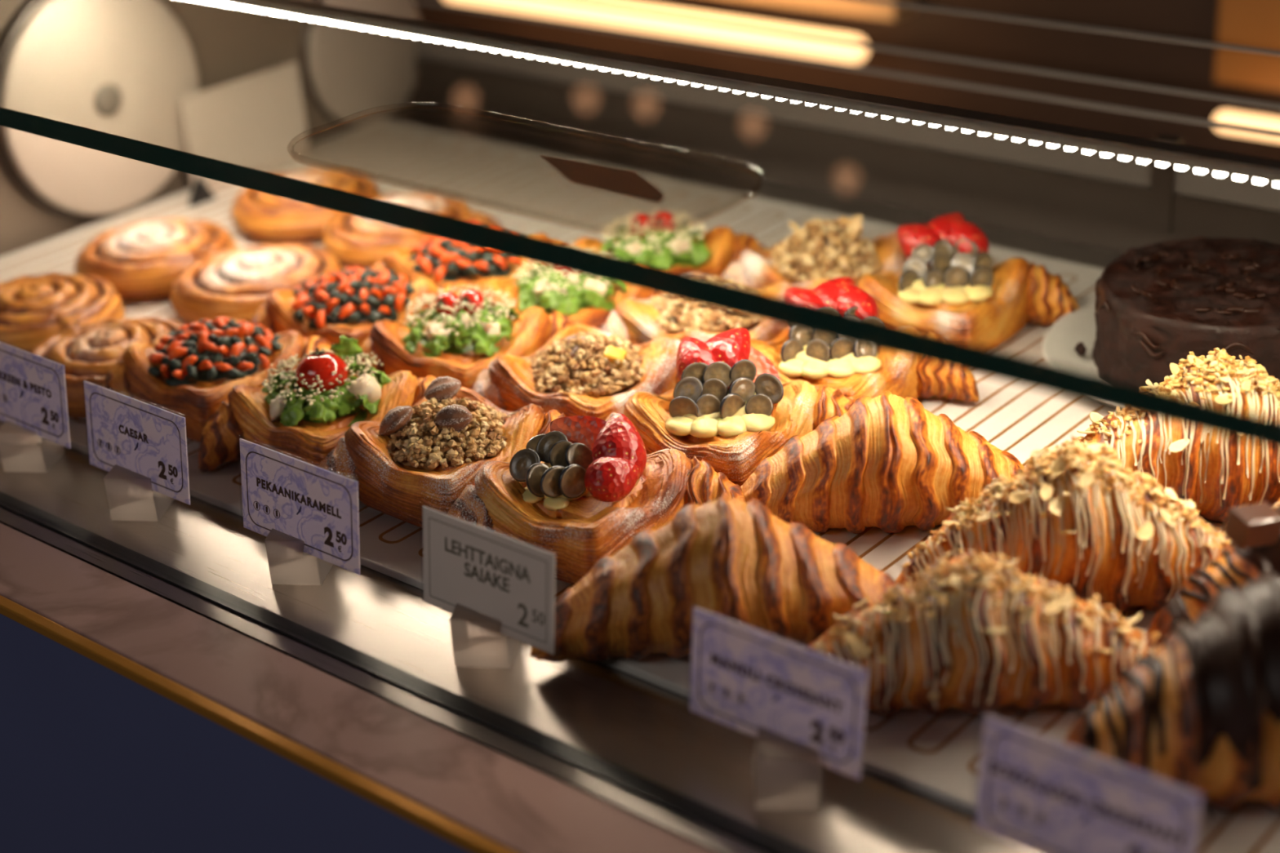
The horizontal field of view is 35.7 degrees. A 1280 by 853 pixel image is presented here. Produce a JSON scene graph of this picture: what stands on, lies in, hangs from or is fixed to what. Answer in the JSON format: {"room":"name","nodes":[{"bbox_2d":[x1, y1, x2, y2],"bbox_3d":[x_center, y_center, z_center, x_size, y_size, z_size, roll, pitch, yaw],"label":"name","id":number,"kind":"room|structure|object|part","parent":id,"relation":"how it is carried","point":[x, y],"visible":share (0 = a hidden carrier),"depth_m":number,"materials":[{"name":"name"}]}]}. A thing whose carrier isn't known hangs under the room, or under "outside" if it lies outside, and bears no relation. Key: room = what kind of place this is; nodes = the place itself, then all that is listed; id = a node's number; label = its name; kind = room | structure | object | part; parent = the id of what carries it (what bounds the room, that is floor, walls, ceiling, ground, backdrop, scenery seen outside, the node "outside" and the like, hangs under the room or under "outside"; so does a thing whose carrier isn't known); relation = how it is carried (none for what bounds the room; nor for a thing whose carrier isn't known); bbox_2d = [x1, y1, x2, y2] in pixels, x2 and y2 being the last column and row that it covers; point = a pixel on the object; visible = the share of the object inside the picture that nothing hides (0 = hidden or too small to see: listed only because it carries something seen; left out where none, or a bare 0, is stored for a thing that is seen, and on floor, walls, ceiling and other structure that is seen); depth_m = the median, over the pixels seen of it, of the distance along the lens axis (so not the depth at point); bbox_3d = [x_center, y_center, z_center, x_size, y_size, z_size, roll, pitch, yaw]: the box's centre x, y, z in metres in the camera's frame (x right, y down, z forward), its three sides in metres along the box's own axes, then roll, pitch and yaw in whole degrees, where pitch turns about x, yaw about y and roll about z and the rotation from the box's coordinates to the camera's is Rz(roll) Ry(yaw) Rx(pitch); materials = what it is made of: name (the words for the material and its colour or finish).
{"room":"food shop","nodes":[
{"label":"food shop","id":0,"kind":"room"},
{"bbox_2d":[414,0,1279,160],"bbox_3d":[0.250,-0.250,2.572,3.200,1.050,0.580,17,33,37],"label":"light fixture","id":1,"kind":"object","parent":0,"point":[1247,23],"depth_m":2.00,"materials":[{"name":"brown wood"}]},
{"bbox_2d":[448,0,867,62],"bbox_3d":[0.003,-0.460,2.222,0.607,0.028,0.044,17,33,37],"label":"lamp","id":2,"kind":"object","parent":1,"relation":"attached to","point":[834,51],"visible":0.77,"depth_m":2.16,"materials":[{"name":"beige"}]},
{"bbox_2d":[1213,110,1279,141],"bbox_3d":[0.706,-0.230,1.686,0.455,0.020,0.040,17,33,37],"label":"lamp","id":3,"kind":"object","parent":1,"relation":"attached to","point":[1225,116],"visible":0.75,"depth_m":1.79,"materials":[{"name":"beige"}]},
{"bbox_3d":[0.718,-0.345,1.684,0.468,0.165,0.028,17,33,37],"label":"amber panel","id":4,"kind":"part","parent":1,"relation":"part of","materials":[{"name":"orange plastic"}]},
{"bbox_3d":[-0.425,0.992,1.356,5.800,0.050,5.800,17,33,37],"label":"floor","id":5,"kind":"structure","parent":0,"visible":0},
{"bbox_2d":[0,0,1279,852],"bbox_3d":[0.225,0.269,1.152,1.800,1.350,0.754,17,33,37],"label":"display case","id":6,"kind":"object","parent":5,"relation":"on","point":[159,693],"visible":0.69,"depth_m":1.02,"materials":[{"name":"clear glass"}]},
{"bbox_2d":[0,420,65,472],"bbox_3d":[-0.357,0.009,1.165,0.027,0.026,0.027,1,26,9],"label":"block","id":7,"kind":"object","parent":6,"relation":"on","point":[21,450],"visible":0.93,"depth_m":1.15,"materials":[{"name":"clear plastic"}]},
{"bbox_2d":[0,342,71,448],"bbox_3d":[-0.357,-0.022,1.146,0.092,0.051,0.008,17,33,37],"label":"price card","id":8,"kind":"object","parent":7,"relation":"on","point":[33,394],"visible":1,"depth_m":1.14,"materials":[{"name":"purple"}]},
{"bbox_2d":[0,0,199,219],"bbox_3d":[-0.411,-0.250,1.517,0.022,0.188,0.188,17,33,37],"label":"round disc","id":9,"kind":"object","parent":6,"relation":"on","point":[121,68],"visible":0.94,"depth_m":1.50,"materials":[{"name":"beige ceramic"}]},
{"bbox_2d":[103,464,174,521],"bbox_3d":[-0.277,0.034,1.101,0.027,0.026,0.027,1,26,9],"label":"block","id":10,"kind":"object","parent":6,"relation":"on","point":[131,496],"visible":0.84,"depth_m":1.09,"materials":[{"name":"clear plastic"}]},
{"bbox_2d":[83,380,190,504],"bbox_3d":[-0.276,0.007,1.085,0.092,0.051,0.008,17,33,37],"label":"price card","id":11,"kind":"object","parent":10,"relation":"on","point":[139,437],"visible":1,"depth_m":1.08,"materials":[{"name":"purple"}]},
{"bbox_3d":[-0.452,-0.343,1.472,0.030,0.445,0.735,17,33,37],"label":"panel","id":12,"kind":"part","parent":6,"relation":"part of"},
{"bbox_3d":[0.004,0.599,0.998,1.800,0.918,0.015,17,33,37],"label":"panel","id":13,"kind":"part","parent":6,"relation":"part of","materials":[{"name":"blue laminate"}]},
{"bbox_3d":[-0.028,0.186,0.793,1.800,0.006,0.007,17,33,37],"label":"brass trim","id":14,"kind":"part","parent":6,"relation":"part of","materials":[{"name":"orange"}]},
{"bbox_2d":[264,528,333,585],"bbox_3d":[-0.175,0.064,1.026,0.027,0.026,0.027,1,26,9],"label":"block","id":15,"kind":"object","parent":6,"relation":"on","point":[288,562],"visible":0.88,"depth_m":1.01,"materials":[{"name":"clear plastic"}]},
{"bbox_2d":[239,438,360,574],"bbox_3d":[-0.173,0.039,1.005,0.092,0.051,0.008,17,33,37],"label":"price card","id":16,"kind":"object","parent":15,"relation":"on","point":[314,505],"visible":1,"depth_m":1.00,"materials":[{"name":"purple"}]},
{"bbox_2d":[300,0,420,128],"bbox_3d":[-0.238,-0.326,1.719,0.012,0.137,0.137,17,33,37],"label":"round disc","id":17,"kind":"object","parent":6,"relation":"on","point":[346,70],"visible":0.9,"depth_m":1.71,"materials":[{"name":"beige ceramic"}]},
{"bbox_2d":[449,603,519,668],"bbox_3d":[-0.073,0.096,0.945,0.027,0.026,0.027,1,26,9],"label":"holder","id":18,"kind":"object","parent":6,"relation":"on","point":[477,639],"visible":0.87,"depth_m":0.93,"materials":[{"name":"clear plastic"}]},
{"bbox_2d":[422,506,555,654],"bbox_3d":[-0.072,0.070,0.927,0.087,0.051,0.008,17,33,37],"label":"price card","id":19,"kind":"object","parent":18,"relation":"on","point":[508,580],"visible":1,"depth_m":0.92,"materials":[{"name":"white paper"}]},
{"bbox_2d":[0,119,1279,852],"bbox_3d":[0.252,0.036,1.050,1.708,0.005,0.556,17,33,37],"label":"display tray","id":20,"kind":"object","parent":6,"relation":"on","point":[938,757],"visible":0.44,"depth_m":1.23,"materials":[{"name":"beige ceramic"}]},
{"bbox_2d":[0,272,124,352],"bbox_3d":[-0.398,-0.075,1.319,0.112,0.036,0.128,-23,32,-34],"label":"cinnamon roll","id":21,"kind":"object","parent":20,"relation":"on","point":[34,308],"visible":0.66,"depth_m":1.30,"materials":[{"name":"brown food"}]},
{"bbox_2d":[30,316,185,417],"bbox_3d":[-0.324,-0.042,1.242,0.128,0.036,0.110,1,26,10],"label":"cinnamon roll","id":22,"kind":"object","parent":20,"relation":"on","point":[87,352],"visible":0.5,"depth_m":1.23,"materials":[{"name":"brown food"}]},
{"bbox_2d":[74,217,238,301],"bbox_3d":[-0.339,-0.123,1.412,0.128,0.036,0.111,6,27,19],"label":"cinnamon roll","id":23,"kind":"object","parent":20,"relation":"on","point":[142,260],"visible":0.64,"depth_m":1.39,"materials":[{"name":"brown food"}]},
{"bbox_2d":[187,175,216,207],"bbox_3d":[-0.346,-0.188,1.563,0.006,0.024,0.024,17,33,37],"label":"wedge","id":24,"kind":"object","parent":20,"relation":"on","point":[201,193],"visible":0.9,"depth_m":1.56,"materials":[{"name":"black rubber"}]},
{"bbox_2d":[102,316,331,442],"bbox_3d":[-0.251,-0.033,1.192,0.132,0.053,0.124,17,33,37],"label":"danish pastry","id":25,"kind":"object","parent":20,"relation":"on","point":[190,380],"visible":0.47,"depth_m":1.18,"materials":[{"name":"brown food"}]},
{"bbox_2d":[177,62,310,189],"bbox_3d":[-0.319,-0.241,1.613,0.006,0.083,0.120,17,33,37],"label":"sign card","id":26,"kind":"object","parent":20,"relation":"on","point":[251,121],"visible":0.71,"depth_m":1.61,"materials":[{"name":"white paper"}]},
{"bbox_2d":[169,243,342,324],"bbox_3d":[-0.254,-0.098,1.347,0.133,0.036,0.117,14,31,32],"label":"cinnamon roll","id":27,"kind":"object","parent":20,"relation":"on","point":[232,283],"visible":0.59,"depth_m":1.33,"materials":[{"name":"brown food"}]},
{"bbox_2d":[231,167,382,244],"bbox_3d":[-0.246,-0.170,1.496,0.128,0.035,0.114,17,33,37],"label":"cinnamon roll","id":28,"kind":"object","parent":20,"relation":"on","point":[261,216],"visible":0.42,"depth_m":1.47,"materials":[{"name":"brown food"}]},
{"bbox_2d":[198,334,435,472],"bbox_3d":[-0.175,-0.012,1.127,0.133,0.064,0.124,17,33,37],"label":"danish pastry","id":29,"kind":"object","parent":20,"relation":"on","point":[302,413],"visible":0.72,"depth_m":1.12,"materials":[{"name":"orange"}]},
{"bbox_3d":[-0.182,-0.042,1.122,0.008,0.005,0.009,-10,16,-13],"label":"tomato stem","id":30,"kind":"part","parent":29,"relation":"part of","materials":[{"name":"green plant"}]},
{"bbox_2d":[249,266,460,345],"bbox_3d":[-0.177,-0.070,1.260,0.132,0.052,0.125,17,33,37],"label":"danish pastry","id":31,"kind":"object","parent":20,"relation":"on","point":[348,302],"visible":0.56,"depth_m":1.25,"materials":[{"name":"orange food"}]},
{"bbox_2d":[322,191,502,268],"bbox_3d":[-0.166,-0.145,1.434,0.128,0.036,0.112,-3,26,1],"label":"cinnamon roll","id":32,"kind":"object","parent":20,"relation":"on","point":[353,241],"visible":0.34,"depth_m":1.41,"materials":[{"name":"brown food"}]},
{"bbox_2d":[318,376,565,528],"bbox_3d":[-0.101,0.011,1.077,0.133,0.056,0.124,17,33,37],"label":"danish pastry","id":33,"kind":"object","parent":20,"relation":"on","point":[425,453],"visible":0.7,"depth_m":1.06,"materials":[{"name":"brown food"}]},
{"bbox_2d":[353,284,570,389],"bbox_3d":[-0.104,-0.051,1.203,0.133,0.058,0.125,17,33,37],"label":"danish pastry","id":34,"kind":"object","parent":20,"relation":"on","point":[458,336],"visible":0.61,"depth_m":1.19,"materials":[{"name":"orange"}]},
{"bbox_3d":[-0.120,-0.075,1.199,0.008,0.009,0.003,17,1,37],"label":"tomato stem","id":35,"kind":"part","parent":34,"relation":"part of","materials":[{"name":"beige food"}]},
{"bbox_3d":[-0.105,-0.076,1.197,0.008,0.009,0.003,9,-3,24],"label":"tomato stem","id":36,"kind":"part","parent":34,"relation":"part of","materials":[{"name":"food"}]},
{"bbox_2d":[371,220,568,292],"bbox_3d":[-0.110,-0.103,1.319,0.133,0.053,0.124,17,33,37],"label":"danish pastry","id":37,"kind":"object","parent":20,"relation":"on","point":[439,260],"visible":0.28,"depth_m":1.30,"materials":[{"name":"orange food"}]},
{"bbox_2d":[480,247,657,328],"bbox_3d":[-0.041,-0.079,1.252,0.132,0.059,0.125,17,33,37],"label":"danish pastry","id":38,"kind":"object","parent":20,"relation":"on","point":[588,300],"visible":0.38,"depth_m":1.24,"materials":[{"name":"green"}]},
{"bbox_2d":[471,323,680,420],"bbox_3d":[-0.026,-0.025,1.148,0.132,0.052,0.124,17,33,37],"label":"danish pastry","id":39,"kind":"object","parent":20,"relation":"on","point":[583,370],"visible":0.61,"depth_m":1.14,"materials":[{"name":"orange food"}]},
{"bbox_2d":[447,413,746,585],"bbox_3d":[-0.025,0.032,1.014,0.133,0.064,0.124,17,33,37],"label":"danish pastry","id":40,"kind":"object","parent":20,"relation":"on","point":[579,491],"visible":0.76,"depth_m":1.00,"materials":[{"name":"brown food"}]},
{"bbox_2d":[572,208,765,276],"bbox_3d":[0.013,-0.110,1.309,0.131,0.058,0.123,17,33,37],"label":"danish pastry","id":41,"kind":"object","parent":20,"relation":"on","point":[672,246],"visible":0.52,"depth_m":1.30,"materials":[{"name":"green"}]},
{"bbox_3d":[-0.002,-0.133,1.304,0.008,0.009,0.003,17,1,37],"label":"tomato stem","id":42,"kind":"part","parent":41,"relation":"part of","materials":[{"name":"food"}]},
{"bbox_3d":[0.013,-0.134,1.302,0.008,0.009,0.003,9,-3,24],"label":"tomato stem","id":43,"kind":"part","parent":41,"relation":"part of","materials":[{"name":"food"}]},
{"bbox_2d":[599,271,811,344],"bbox_3d":[0.046,-0.063,1.217,0.131,0.050,0.125,17,33,37],"label":"danish pastry","id":44,"kind":"object","parent":20,"relation":"on","point":[637,322],"visible":0.34,"depth_m":1.20,"materials":[{"name":"brown food"}]},
{"bbox_2d":[530,491,896,662],"bbox_3d":[0.040,0.067,0.925,0.185,0.070,0.082,-3,26,1],"label":"croissant","id":45,"kind":"object","parent":20,"relation":"on","point":[727,557],"visible":0.76,"depth_m":0.90,"materials":[{"name":"brown food"}]},
{"bbox_2d":[604,328,853,486],"bbox_3d":[0.049,-0.007,1.083,0.132,0.066,0.124,17,33,37],"label":"danish pastry","id":46,"kind":"object","parent":20,"relation":"on","point":[730,408],"visible":0.68,"depth_m":1.08,"materials":[{"name":"brown food"}]},
{"bbox_2d":[722,214,906,289],"bbox_3d":[0.124,-0.102,1.279,0.133,0.058,0.124,17,33,37],"label":"danish pastry","id":47,"kind":"object","parent":20,"relation":"on","point":[815,254],"visible":0.5,"depth_m":1.27,"materials":[{"name":"brown food"}]},
{"bbox_2d":[750,276,979,402],"bbox_3d":[0.114,-0.040,1.143,0.132,0.066,0.124,17,33,37],"label":"danish pastry","id":48,"kind":"object","parent":20,"relation":"on","point":[857,370],"visible":0.45,"depth_m":1.14,"materials":[{"name":"brown food"}]},
{"bbox_2d":[740,390,1024,533],"bbox_3d":[0.128,0.016,1.022,0.173,0.068,0.076,-1,26,5],"label":"croissant","id":49,"kind":"object","parent":20,"relation":"on","point":[889,464],"visible":0.7,"depth_m":1.00,"materials":[{"name":"brown food"}]},
{"bbox_2d":[855,212,1079,349],"bbox_3d":[0.192,-0.087,1.230,0.132,0.066,0.124,17,33,37],"label":"danish pastry","id":50,"kind":"object","parent":20,"relation":"on","point":[948,284],"visible":0.73,"depth_m":1.22,"materials":[{"name":"brown food"}]},
{"bbox_2d":[804,549,1159,715],"bbox_3d":[0.147,0.087,0.873,0.182,0.067,0.082,-2,26,3],"label":"croissant","id":51,"kind":"object","parent":20,"relation":"on","point":[975,634],"visible":0.75,"depth_m":0.85,"materials":[{"name":"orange food"}]},
{"bbox_2d":[895,435,1231,615],"bbox_3d":[0.203,0.044,0.937,0.176,0.082,0.082,-1,26,5],"label":"croissant","id":52,"kind":"object","parent":20,"relation":"on","point":[1073,517],"visible":0.75,"depth_m":0.91,"materials":[{"name":"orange food"}]},
{"bbox_2d":[1041,301,1120,410],"bbox_3d":[0.333,-0.039,1.169,0.191,0.016,0.191,17,33,37],"label":"cake plate","id":53,"kind":"object","parent":20,"relation":"on","point":[1059,342],"visible":0.14,"depth_m":1.20,"materials":[{"name":"beige ceramic"}]},
{"bbox_2d":[1073,342,1086,355],"bbox_3d":[0.263,-0.046,1.184,0.008,0.009,0.009,-20,30,-30],"label":"crumb","id":54,"kind":"object","parent":53,"relation":"on","point":[1080,348],"visible":1,"depth_m":1.18,"materials":[{"name":"brown food"}]},
{"bbox_2d":[1092,235,1279,386],"bbox_3d":[0.339,-0.061,1.155,0.145,0.059,0.145,13,31,32],"label":"chocolate cake","id":55,"kind":"object","parent":53,"relation":"on","point":[1156,304],"visible":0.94,"depth_m":1.13,"materials":[{"name":"food"}]},
{"bbox_2d":[1062,571,1279,812],"bbox_3d":[0.255,0.104,0.797,0.193,0.090,0.095,-3,26,1],"label":"croissant","id":56,"kind":"object","parent":20,"relation":"on","point":[1199,713],"visible":0.75,"depth_m":0.78,"materials":[{"name":"food"}]},
{"bbox_2d":[1076,347,1279,522],"bbox_3d":[0.294,0.001,1.008,0.180,0.086,0.086,-1,26,7],"label":"croissant","id":57,"kind":"object","parent":20,"relation":"on","point":[1218,473],"visible":0.69,"depth_m":0.98,"materials":[{"name":"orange food"}]},
{"bbox_2d":[1146,502,1279,645],"bbox_3d":[0.302,0.067,0.881,0.176,0.079,0.080,-5,26,-2],"label":"croissant","id":58,"kind":"object","parent":20,"relation":"on","point":[1253,530],"visible":0.42,"depth_m":0.87,"materials":[{"name":"food"}]},
{"bbox_2d":[1271,497,1279,509],"bbox_3d":[0.365,0.030,0.954,0.169,0.075,0.077,-7,26,-6],"label":"croissant","id":59,"kind":"object","parent":20,"relation":"on","point":[1277,504],"visible":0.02,"depth_m":0.95,"materials":[{"name":"beige food"}]},
{"bbox_2d":[0,0,1279,450],"bbox_3d":[0.146,-0.088,0.858,1.740,0.010,0.252,17,33,37],"label":"glass shelf","id":60,"kind":"object","parent":6,"relation":"attached to","point":[1196,414],"depth_m":0.92,"materials":[{"name":"teal"}]},
{"bbox_2d":[287,102,764,227],"bbox_3d":[-0.060,-0.126,0.947,0.254,0.004,0.103,17,33,37],"label":"acrylic tray","id":61,"kind":"object","parent":60,"relation":"on","point":[748,191],"depth_m":0.92,"materials":[{"name":"clear plastic"}]},
{"bbox_3d":[-0.019,-0.116,0.919,0.093,0.001,0.028,17,33,37],"label":"paper strip","id":62,"kind":"part","parent":61,"relation":"part of","materials":[{"name":"brown paper"}]},
{"bbox_3d":[0.223,-0.133,0.939,1.740,0.008,0.012,17,33,37],"label":"light strip","id":63,"kind":"part","parent":60,"relation":"part of","materials":[{"name":"white plastic"}]},
{"bbox_3d":[0.071,-0.257,1.549,0.720,0.022,0.006,17,33,37],"label":"door pane","id":64,"kind":"part","parent":6,"relation":"part of","materials":[{"name":"clear glass"}]},
{"bbox_2d":[753,725,824,812],"bbox_3d":[0.063,0.142,0.832,0.027,0.026,0.027,1,26,9],"label":"holder","id":65,"kind":"object","parent":6,"relation":"on","point":[789,774],"visible":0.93,"depth_m":0.82,"materials":[{"name":"clear plastic"}]},
{"bbox_2d":[689,606,868,780],"bbox_3d":[0.055,0.110,0.828,0.092,0.051,0.008,17,33,37],"label":"price card","id":66,"kind":"object","parent":65,"relation":"on","point":[744,678],"visible":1,"depth_m":0.82,"materials":[{"name":"purple"}]},
{"bbox_3d":[0.465,-0.096,1.266,1.740,0.069,0.014,17,33,37],"label":"rail","id":67,"kind":"part","parent":6,"relation":"part of","materials":[{"name":"brown"}]},
{"bbox_3d":[0.743,-0.049,1.025,1.004,0.022,0.006,17,33,37],"label":"door pane","id":68,"kind":"part","parent":6,"relation":"part of","materials":[{"name":"clear glass"}]},
{"bbox_3d":[0.175,0.177,0.744,0.027,0.026,0.027,1,26,9],"label":"block","id":69,"kind":"object","parent":6,"relation":"on","visible":0},
{"bbox_2d":[974,715,1202,852],"bbox_3d":[0.165,0.143,0.743,0.092,0.051,0.008,17,33,37],"label":"price card","id":70,"kind":"object","parent":69,"relation":"on","point":[1037,793],"visible":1,"depth_m":0.74,"materials":[{"name":"purple"}]}
]}

